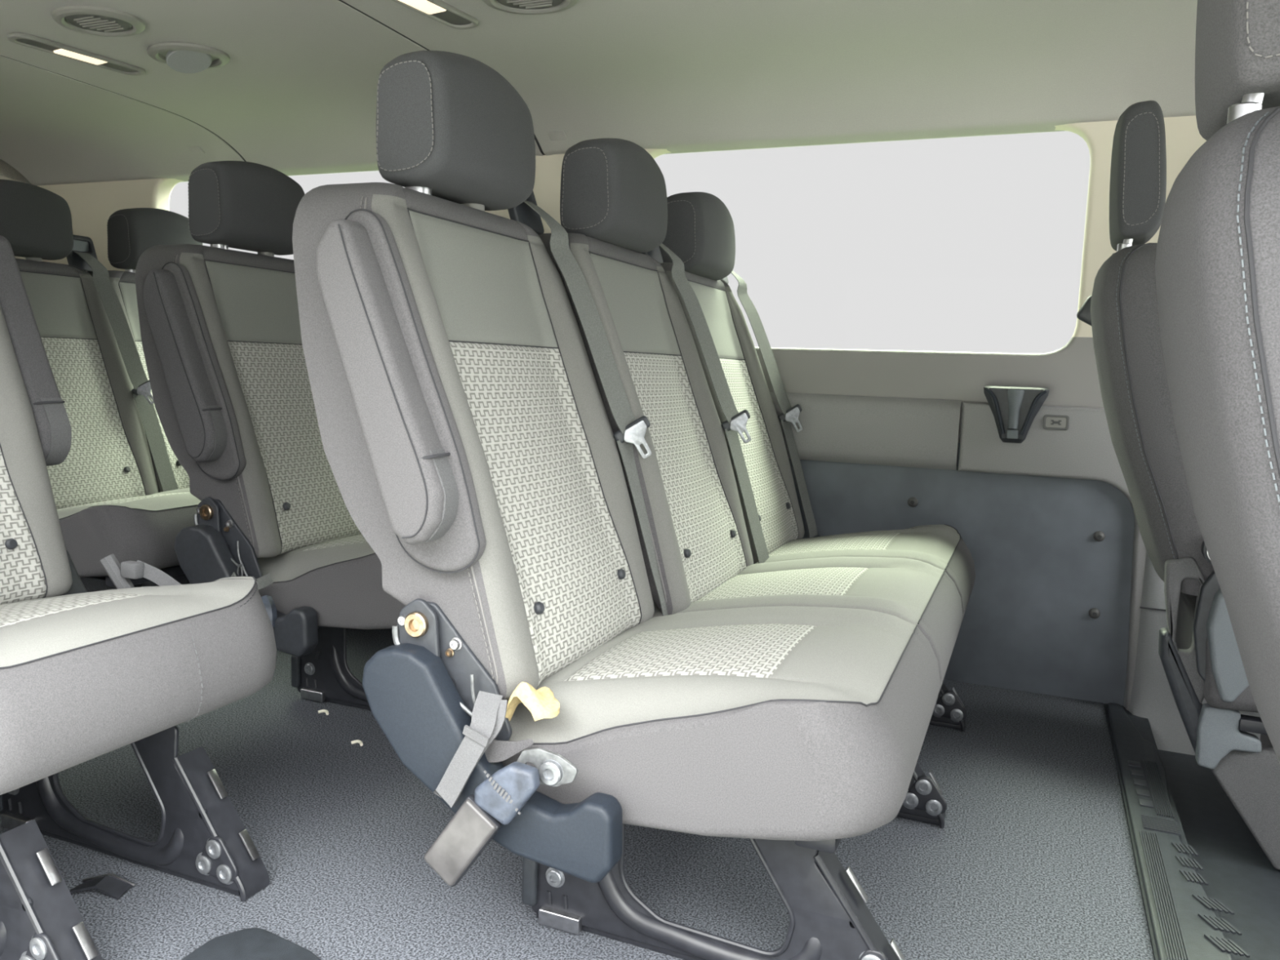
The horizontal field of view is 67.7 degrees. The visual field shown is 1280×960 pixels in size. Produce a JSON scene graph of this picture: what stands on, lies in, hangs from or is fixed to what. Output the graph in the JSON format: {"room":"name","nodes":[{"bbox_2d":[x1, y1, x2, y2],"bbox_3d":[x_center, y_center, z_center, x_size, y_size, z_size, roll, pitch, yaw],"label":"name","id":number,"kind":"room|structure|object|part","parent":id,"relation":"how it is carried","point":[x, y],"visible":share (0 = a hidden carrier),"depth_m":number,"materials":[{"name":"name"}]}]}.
{"room":"vehicle interior","nodes":[
{"label":"vehicle interior","id":0,"kind":"room"},
{"bbox_2d":[0,161,31,259],"bbox_3d":[-2.634,-0.348,2.703,0.060,1.600,2.100,5,7,22],"label":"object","id":1,"kind":"structure","parent":0,"point":[2,177],"depth_m":3.41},
{"bbox_2d":[0,0,1197,186],"bbox_3d":[-0.431,-0.824,1.756,4.650,0.316,2.010,5,7,22],"label":"ceiling","id":2,"kind":"structure","parent":0,"point":[295,94],"depth_m":2.19,"materials":[{"name":"fabric"}]},
{"bbox_2d":[7,32,145,75],"bbox_3d":[-1.348,-1.022,2.294,0.072,0.012,0.310,6,8,31],"label":"recessed light","id":3,"kind":"object","parent":2,"relation":"in","point":[27,40],"visible":1,"depth_m":2.27,"materials":[{"name":"grey plastic"}]},
{"bbox_2d":[51,5,145,36],"bbox_3d":[-1.167,-0.989,2.056,0.200,0.016,0.160,5,7,22],"label":"ceiling vent","id":4,"kind":"object","parent":2,"relation":"in","point":[87,20],"visible":1,"depth_m":2.04,"materials":[{"name":"grey plastic"}]},
{"bbox_2d":[146,42,230,73],"bbox_3d":[-1.073,-1.001,2.268,0.200,0.045,0.160,5,7,22],"label":"ceiling vent","id":5,"kind":"object","parent":2,"relation":"in","point":[181,57],"visible":1,"depth_m":2.25,"materials":[{"name":"grey plastic"}]},
{"bbox_2d":[187,146,204,154],"bbox_3d":[-1.422,-1.058,3.057,0.050,0.020,0.026,5,7,22],"label":"clip cover","id":6,"kind":"object","parent":2,"relation":"attached to","point":[195,150],"visible":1,"depth_m":3.05,"materials":[{"name":"plastic"}]},
{"bbox_2d":[1,0,545,161],"bbox_3d":[-1.101,-0.932,2.069,1.068,0.121,1.931,5,7,22],"label":"trim","id":7,"kind":"structure","parent":2,"relation":"attached to","point":[343,2],"depth_m":2.52,"materials":[{"name":"grey"}]},
{"bbox_2d":[391,0,478,29],"bbox_3d":[-0.436,-0.942,1.877,0.072,0.012,0.310,6,8,31],"label":"recessed light","id":8,"kind":"object","parent":2,"relation":"in","point":[438,11],"visible":1,"depth_m":1.93,"materials":[{"name":"grey plastic"}]},
{"bbox_2d":[482,0,578,14],"bbox_3d":[-0.211,-0.929,1.833,0.200,0.016,0.160,5,7,22],"label":"ceiling vent","id":9,"kind":"object","parent":2,"relation":"in","point":[515,6],"visible":1,"depth_m":1.87,"materials":[{"name":"grey plastic"}]},
{"bbox_2d":[37,115,1206,706],"bbox_3d":[0.105,-0.221,2.651,5.050,1.460,0.070,5,7,22],"label":"wall","id":10,"kind":"structure","parent":0,"point":[1027,624],"depth_m":2.32,"materials":[{"name":"grey plastic"}]},
{"bbox_2d":[769,391,961,470],"bbox_3d":[-0.726,-0.237,2.965,3.278,0.187,0.070,5,7,22],"label":"trim","id":11,"kind":"structure","parent":10,"relation":"attached to","point":[891,431],"depth_m":2.39,"materials":[{"name":"grey plastic"}]},
{"bbox_2d":[907,497,917,506],"bbox_3d":[0.684,0.056,2.394,0.025,0.025,0.012,5,7,22],"label":"screw","id":12,"kind":"object","parent":10,"relation":"attached to","point":[912,501],"visible":1,"depth_m":2.39,"materials":[{"name":"grey plastic"}]},
{"bbox_2d":[983,386,1049,443],"bbox_3d":[0.879,-0.152,2.241,0.144,0.132,0.059,5,7,22],"label":"hook","id":13,"kind":"object","parent":10,"relation":"attached to","point":[1014,410],"visible":1,"depth_m":2.23,"materials":[{"name":"black plastic"}]},
{"bbox_2d":[958,402,1146,710],"bbox_3d":[1.591,0.324,2.047,1.768,0.900,0.060,5,7,22],"label":"trim","id":14,"kind":"structure","parent":10,"relation":"attached to","point":[1086,451],"depth_m":2.23,"materials":[{"name":"grey plastic"}]},
{"bbox_2d":[1042,414,1069,430],"bbox_3d":[0.970,-0.134,2.223,0.056,0.034,0.008,5,7,22],"label":"socket","id":15,"kind":"object","parent":10,"relation":"attached to","point":[1050,421],"visible":1,"depth_m":2.22,"materials":[{"name":"grey plastic"}]},
{"bbox_2d":[1088,608,1100,618],"bbox_3d":[1.076,0.317,2.257,0.025,0.025,0.012,5,7,22],"label":"screw","id":16,"kind":"object","parent":10,"relation":"attached to","point":[1094,613],"visible":1,"depth_m":2.25,"materials":[{"name":"grey plastic"}]},
{"bbox_2d":[1093,530,1105,541],"bbox_3d":[1.078,0.133,2.238,0.025,0.025,0.012,5,7,22],"label":"screw","id":17,"kind":"object","parent":10,"relation":"attached to","point":[1099,535],"visible":1,"depth_m":2.23,"materials":[{"name":"grey plastic"}]},
{"bbox_2d":[1139,606,1165,611],"bbox_3d":[1.374,0.310,2.086,0.500,0.003,0.004,5,7,22],"label":"trim","id":18,"kind":"structure","parent":10,"relation":"attached to","point":[1150,608],"depth_m":2.17,"materials":[{"name":"grey plastic"}]},
{"bbox_2d":[1123,551,1260,755],"bbox_3d":[1.373,0.325,2.103,0.512,0.650,0.145,5,7,22],"label":"trim","id":19,"kind":"structure","parent":10,"relation":"attached to","point":[1152,698],"depth_m":2.18,"materials":[{"name":"grey plastic"}]},
{"bbox_2d":[0,573,1279,959],"bbox_3d":[-0.279,0.596,1.814,5.100,0.110,2.000,5,7,22],"label":"floor","id":20,"kind":"structure","parent":0,"point":[1033,858],"depth_m":1.50,"materials":[{"name":"grey carpet"}]},
{"bbox_2d":[0,179,202,589],"bbox_3d":[-1.320,-0.198,2.699,0.847,1.188,0.936,5,7,22],"label":"seat","id":21,"kind":"object","parent":20,"relation":"on","point":[121,489],"visible":0.41,"depth_m":2.60,"materials":[{"name":"fabric"}]},
{"bbox_3d":[-1.626,-0.261,2.562,0.377,0.657,0.452,5,7,22],"label":"backrest","id":22,"kind":"part","parent":21,"relation":"part of","materials":[{"name":"grey fabric"}]},
{"bbox_3d":[-1.617,-0.468,2.536,0.064,0.172,0.326,5,7,22],"label":"panel","id":23,"kind":"part","parent":21,"relation":"part of","materials":[{"name":"fabric"}]},
{"bbox_3d":[-1.329,0.319,2.356,0.505,0.220,0.007,5,7,22],"label":"leg","id":24,"kind":"part","parent":21,"relation":"part of","materials":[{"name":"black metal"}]},
{"bbox_3d":[-1.456,-0.304,2.972,0.374,0.657,0.424,5,7,22],"label":"backrest","id":25,"kind":"part","parent":21,"relation":"part of","materials":[{"name":"grey fabric"}]},
{"bbox_2d":[57,487,200,519],"bbox_3d":[-1.328,0.090,2.479,0.515,0.142,0.450,5,7,22],"label":"seat cushion","id":26,"kind":"object","parent":21,"relation":"on","point":[73,503],"depth_m":2.34,"materials":[{"name":"fabric"}]},
{"bbox_3d":[-1.445,-0.511,2.945,0.064,0.172,0.326,5,7,22],"label":"panel","id":27,"kind":"part","parent":21,"relation":"part of","materials":[{"name":"fabric"}]},
{"bbox_2d":[69,872,135,900],"bbox_3d":[-0.757,0.571,1.343,0.080,0.020,0.036,2,7,3],"label":"bracket","id":28,"kind":"object","parent":20,"relation":"on","point":[113,885],"visible":0.96,"depth_m":1.34,"materials":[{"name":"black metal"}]},
{"bbox_2d":[0,235,276,959],"bbox_3d":[-0.960,-0.036,1.342,0.860,1.210,0.560,5,7,22],"label":"seat","id":29,"kind":"object","parent":20,"relation":"on","point":[85,676],"visible":1,"depth_m":1.33,"materials":[{"name":"fabric"}]},
{"bbox_3d":[-0.885,0.473,1.184,0.505,0.220,0.007,5,7,22],"label":"leg","id":30,"kind":"part","parent":29,"relation":"part of","materials":[{"name":"black metal"}]},
{"bbox_3d":[-1.062,-0.222,1.630,0.186,0.392,0.058,5,7,22],"label":"armrest","id":31,"kind":"part","parent":29,"relation":"part of","materials":[{"name":"fabric"}]},
{"bbox_3d":[-0.787,0.448,1.418,0.505,0.220,0.007,5,7,22],"label":"leg","id":32,"kind":"part","parent":29,"relation":"part of","materials":[{"name":"black metal"}]},
{"bbox_2d":[0,576,254,666],"bbox_3d":[-0.878,0.223,1.304,0.515,0.141,0.485,5,7,22],"label":"seat cushion","id":33,"kind":"object","parent":29,"relation":"on","point":[40,627],"depth_m":1.26,"materials":[{"name":"fabric"}]},
{"bbox_2d":[181,927,321,959],"bbox_3d":[-0.460,0.620,1.049,0.310,0.012,0.353,5,7,22],"label":"mat","id":34,"kind":"object","parent":20,"relation":"on","point":[249,944],"visible":1,"depth_m":1.21,"materials":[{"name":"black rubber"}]},
{"bbox_2d":[134,160,404,710],"bbox_3d":[-0.555,-0.129,2.332,0.877,1.188,1.020,5,7,22],"label":"seat","id":35,"kind":"object","parent":20,"relation":"on","point":[220,332],"visible":0.41,"depth_m":2.05,"materials":[{"name":"fabric"}]},
{"bbox_3d":[-0.939,-0.236,1.973,0.186,0.392,0.058,5,7,22],"label":"armrest","id":36,"kind":"part","parent":35,"relation":"part of","materials":[{"name":"fabric"}]},
{"bbox_3d":[-0.934,0.101,2.022,0.032,0.057,0.009,5,8,27],"label":"lever","id":37,"kind":"part","parent":35,"relation":"part of","materials":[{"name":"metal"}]},
{"bbox_3d":[-0.909,0.093,2.014,0.062,0.117,0.008,5,7,22],"label":"hinge arm","id":38,"kind":"part","parent":35,"relation":"part of","materials":[{"name":"black plastic"}]},
{"bbox_3d":[-0.863,-0.196,2.229,0.377,0.657,0.457,5,7,22],"label":"backrest","id":39,"kind":"part","parent":35,"relation":"part of","materials":[{"name":"grey fabric"}]},
{"bbox_3d":[-0.868,0.143,2.016,0.175,0.200,0.008,5,7,22],"label":"recliner plate","id":40,"kind":"part","parent":35,"relation":"part of","materials":[{"name":"black plastic"}]},
{"bbox_3d":[-0.854,-0.403,2.204,0.064,0.172,0.326,5,7,22],"label":"panel","id":41,"kind":"part","parent":35,"relation":"part of","materials":[{"name":"fabric"}]},
{"bbox_2d":[257,533,374,582],"bbox_3d":[-0.537,0.157,2.135,0.515,0.142,0.455,5,7,22],"label":"seat cushion","id":42,"kind":"object","parent":35,"relation":"on","point":[287,557],"depth_m":1.99,"materials":[{"name":"fabric"}]},
{"bbox_3d":[-0.531,0.384,2.028,0.505,0.220,0.007,5,7,22],"label":"leg","id":43,"kind":"part","parent":35,"relation":"part of","materials":[{"name":"black metal"}]},
{"bbox_2d":[318,709,328,715],"bbox_3d":[-0.676,0.497,2.042,0.028,0.008,0.014,5,7,22],"label":"crumb","id":44,"kind":"object","parent":20,"relation":"on","point":[326,712],"visible":1,"depth_m":2.04,"materials":[{"name":"beige food"}]},
{"bbox_2d":[351,739,363,746],"bbox_3d":[-0.558,0.519,1.886,0.028,0.008,0.014,5,7,22],"label":"crumb","id":45,"kind":"object","parent":20,"relation":"on","point":[358,741],"visible":1,"depth_m":1.89,"materials":[{"name":"beige food"}]},
{"bbox_2d":[292,50,975,959],"bbox_3d":[0.159,-0.037,1.757,0.896,1.188,1.554,5,7,22],"label":"seat","id":46,"kind":"object","parent":20,"relation":"on","point":[562,452],"visible":1,"depth_m":1.27,"materials":[{"name":"fabric"}]},
{"bbox_3d":[-0.310,-0.121,1.177,0.186,0.392,0.058,5,7,22],"label":"armrest","id":47,"kind":"part","parent":46,"relation":"part of","materials":[{"name":"grey fabric"}]},
{"bbox_3d":[-0.306,0.217,1.225,0.032,0.057,0.009,5,8,27],"label":"lever","id":48,"kind":"part","parent":46,"relation":"part of","materials":[{"name":"metal"}]},
{"bbox_3d":[-0.232,-0.081,1.439,0.377,0.657,0.470,5,7,22],"label":"backrest","id":49,"kind":"part","parent":46,"relation":"part of","materials":[{"name":"grey fabric"}]},
{"bbox_3d":[-0.281,0.209,1.218,0.062,0.117,0.008,5,7,22],"label":"hinge arm","id":50,"kind":"part","parent":46,"relation":"part of","materials":[{"name":"black plastic"}]},
{"bbox_3d":[-0.240,0.258,1.220,0.175,0.200,0.008,5,7,22],"label":"recliner plate","id":51,"kind":"part","parent":46,"relation":"part of","materials":[{"name":"black plastic"}]},
{"bbox_3d":[-0.223,-0.288,1.413,0.064,0.172,0.326,5,7,22],"label":"panel","id":52,"kind":"part","parent":46,"relation":"part of","materials":[{"name":"fabric"}]},
{"bbox_3d":[-0.014,-0.123,1.852,0.376,0.657,0.449,5,7,22],"label":"backrest","id":53,"kind":"part","parent":46,"relation":"part of","materials":[{"name":"grey fabric"}]},
{"bbox_3d":[-0.004,-0.330,1.826,0.064,0.172,0.326,5,7,22],"label":"panel","id":54,"kind":"part","parent":46,"relation":"part of","materials":[{"name":"fabric"}]},
{"bbox_3d":[0.165,-0.168,2.277,0.377,0.657,0.462,5,7,22],"label":"backrest","id":55,"kind":"part","parent":46,"relation":"part of","materials":[{"name":"grey fabric"}]},
{"bbox_3d":[0.086,0.503,1.204,0.505,0.220,0.007,5,7,22],"label":"leg","id":56,"kind":"part","parent":46,"relation":"part of","materials":[{"name":"black metal"}]},
{"bbox_2d":[506,605,915,742],"bbox_3d":[0.094,0.272,1.345,0.515,0.142,0.468,5,7,22],"label":"seat cushion","id":57,"kind":"object","parent":46,"relation":"on","point":[608,673],"depth_m":1.22,"materials":[{"name":"fabric"}]},
{"bbox_3d":[0.174,-0.375,2.252,0.064,0.172,0.326,5,7,22],"label":"panel","id":58,"kind":"part","parent":46,"relation":"part of","materials":[{"name":"fabric"}]},
{"bbox_2d":[653,556,943,625],"bbox_3d":[0.273,0.204,1.766,0.515,0.095,0.457,5,7,22],"label":"seat cushion","id":59,"kind":"object","parent":46,"relation":"on","point":[910,589],"depth_m":1.69,"materials":[{"name":"fabric"}]},
{"bbox_2d":[754,524,959,570],"bbox_3d":[0.449,0.183,2.190,0.515,0.142,0.460,5,7,22],"label":"seat cushion","id":60,"kind":"object","parent":46,"relation":"on","point":[938,546],"depth_m":2.12,"materials":[{"name":"fabric"}]},
{"bbox_2d":[1076,100,1279,870],"bbox_3d":[1.193,-0.007,1.731,0.765,1.334,0.503,5,7,22],"label":"seat","id":61,"kind":"object","parent":20,"relation":"on","point":[1122,309],"visible":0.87,"depth_m":1.64,"materials":[{"name":"fabric"}]},
{"bbox_3d":[0.886,-0.429,1.735,0.027,0.082,0.015,5,7,22],"label":"headrest post","id":62,"kind":"part","parent":61,"relation":"part of","materials":[{"name":"metal"}]},
{"bbox_3d":[1.022,-0.122,1.792,0.349,0.608,0.415,5,7,22],"label":"backrest","id":63,"kind":"part","parent":61,"relation":"part of","materials":[{"name":"fabric"}]},
{"bbox_3d":[0.953,0.374,1.673,0.089,0.220,0.050,5,7,22],"label":"skirt panel","id":64,"kind":"part","parent":61,"relation":"part of","materials":[{"name":"black plastic"}]},
{"bbox_3d":[0.978,0.118,1.598,0.060,0.060,0.034,5,7,22],"label":"recline knob","id":65,"kind":"part","parent":61,"relation":"part of","materials":[{"name":"black plastic"}]},
{"bbox_3d":[1.142,0.276,1.529,0.407,0.216,0.040,5,7,22],"label":"trim","id":66,"kind":"part","parent":61,"relation":"part of","materials":[{"name":"grey plastic"}]},
{"bbox_3d":[1.004,0.439,1.626,0.095,0.113,0.030,5,7,22],"label":"rail","id":67,"kind":"part","parent":61,"relation":"part of","materials":[{"name":"grey plastic"}]},
{"bbox_3d":[1.206,0.561,1.576,0.530,0.225,0.030,5,7,22],"label":"panel","id":68,"kind":"part","parent":61,"relation":"part of","materials":[{"name":"plastic"}]},
{"bbox_3d":[1.105,0.418,1.576,0.200,0.022,0.030,5,7,22],"label":"slide rail","id":69,"kind":"part","parent":61,"relation":"part of","materials":[{"name":"black metal"}]},
{"bbox_2d":[1106,702,1249,959],"bbox_3d":[0.828,0.613,1.455,0.110,0.015,1.690,5,7,22],"label":"plate","id":70,"kind":"object","parent":20,"relation":"on","point":[1185,926],"visible":1,"depth_m":1.49,"materials":[{"name":"grey plastic"}]},
{"bbox_2d":[1155,0,1279,763],"bbox_3d":[0.825,0.104,0.787,0.746,1.321,0.500,5,7,22],"label":"seat","id":71,"kind":"object","parent":20,"relation":"on","point":[1217,261],"visible":1,"depth_m":0.76,"materials":[{"name":"fabric"}]},
{"bbox_3d":[0.509,-0.311,0.794,0.027,0.082,0.015,5,7,22],"label":"headrest post","id":72,"kind":"part","parent":71,"relation":"part of","materials":[{"name":"metal"}]}
]}

